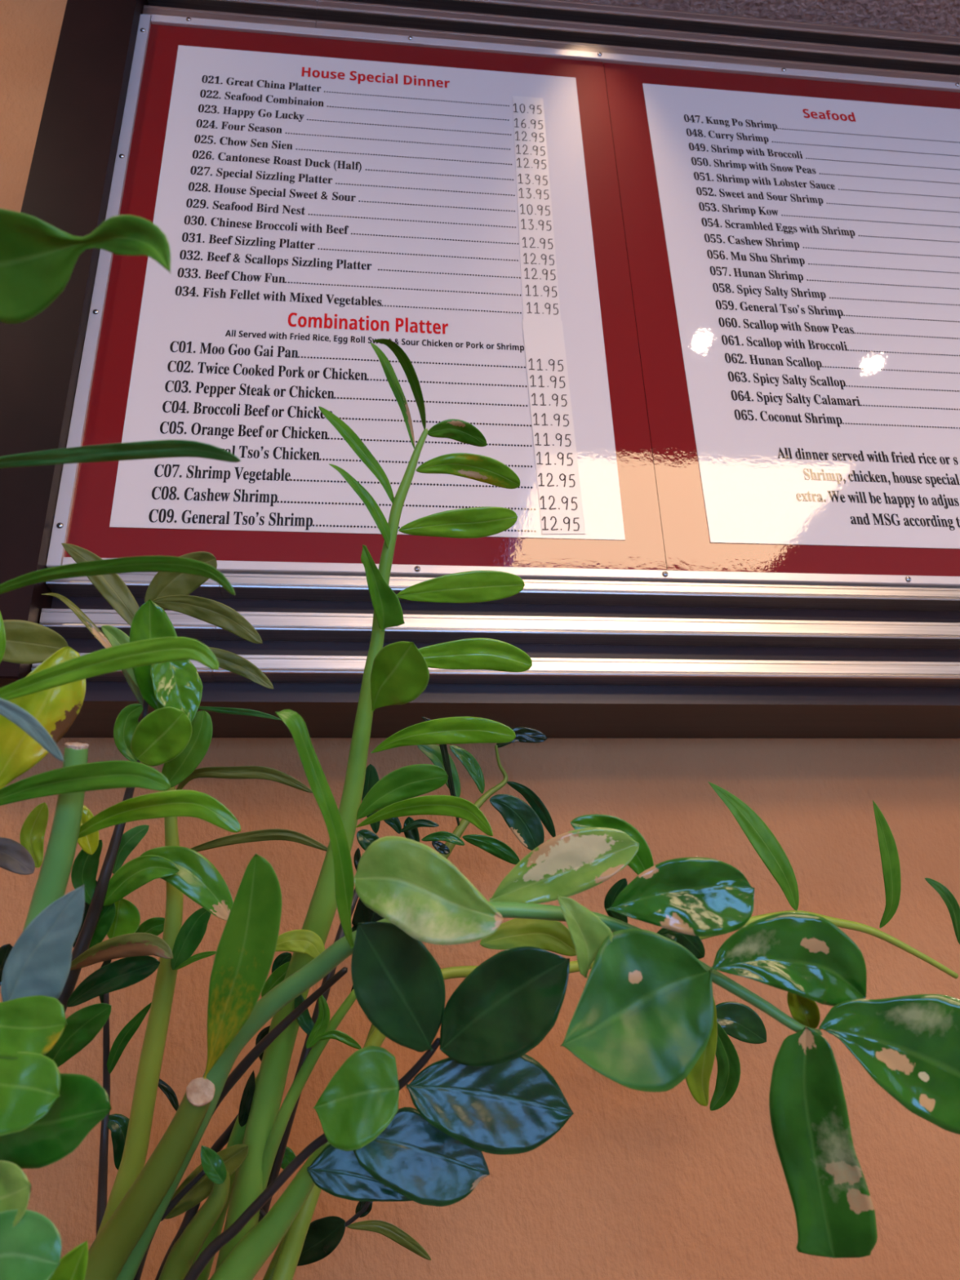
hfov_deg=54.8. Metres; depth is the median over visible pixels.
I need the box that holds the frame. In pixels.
[0,0,959,738]
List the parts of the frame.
aluminium rail, aluminium rail, aluminium rail, aluminium rail, aluminium rail, panel, aluminium rail, aluminium rail, aluminium rail, aluminium rail, aluminium rail, aluminium rail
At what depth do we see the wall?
0.77 m
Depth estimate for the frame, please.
0.81 m
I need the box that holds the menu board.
[46,13,959,587]
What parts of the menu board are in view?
backing panel, backing panel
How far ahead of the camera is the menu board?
0.91 m
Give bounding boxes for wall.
[0,0,959,1279]
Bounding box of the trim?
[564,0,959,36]
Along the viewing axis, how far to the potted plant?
0.42 m
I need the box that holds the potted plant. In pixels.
[0,208,959,1279]

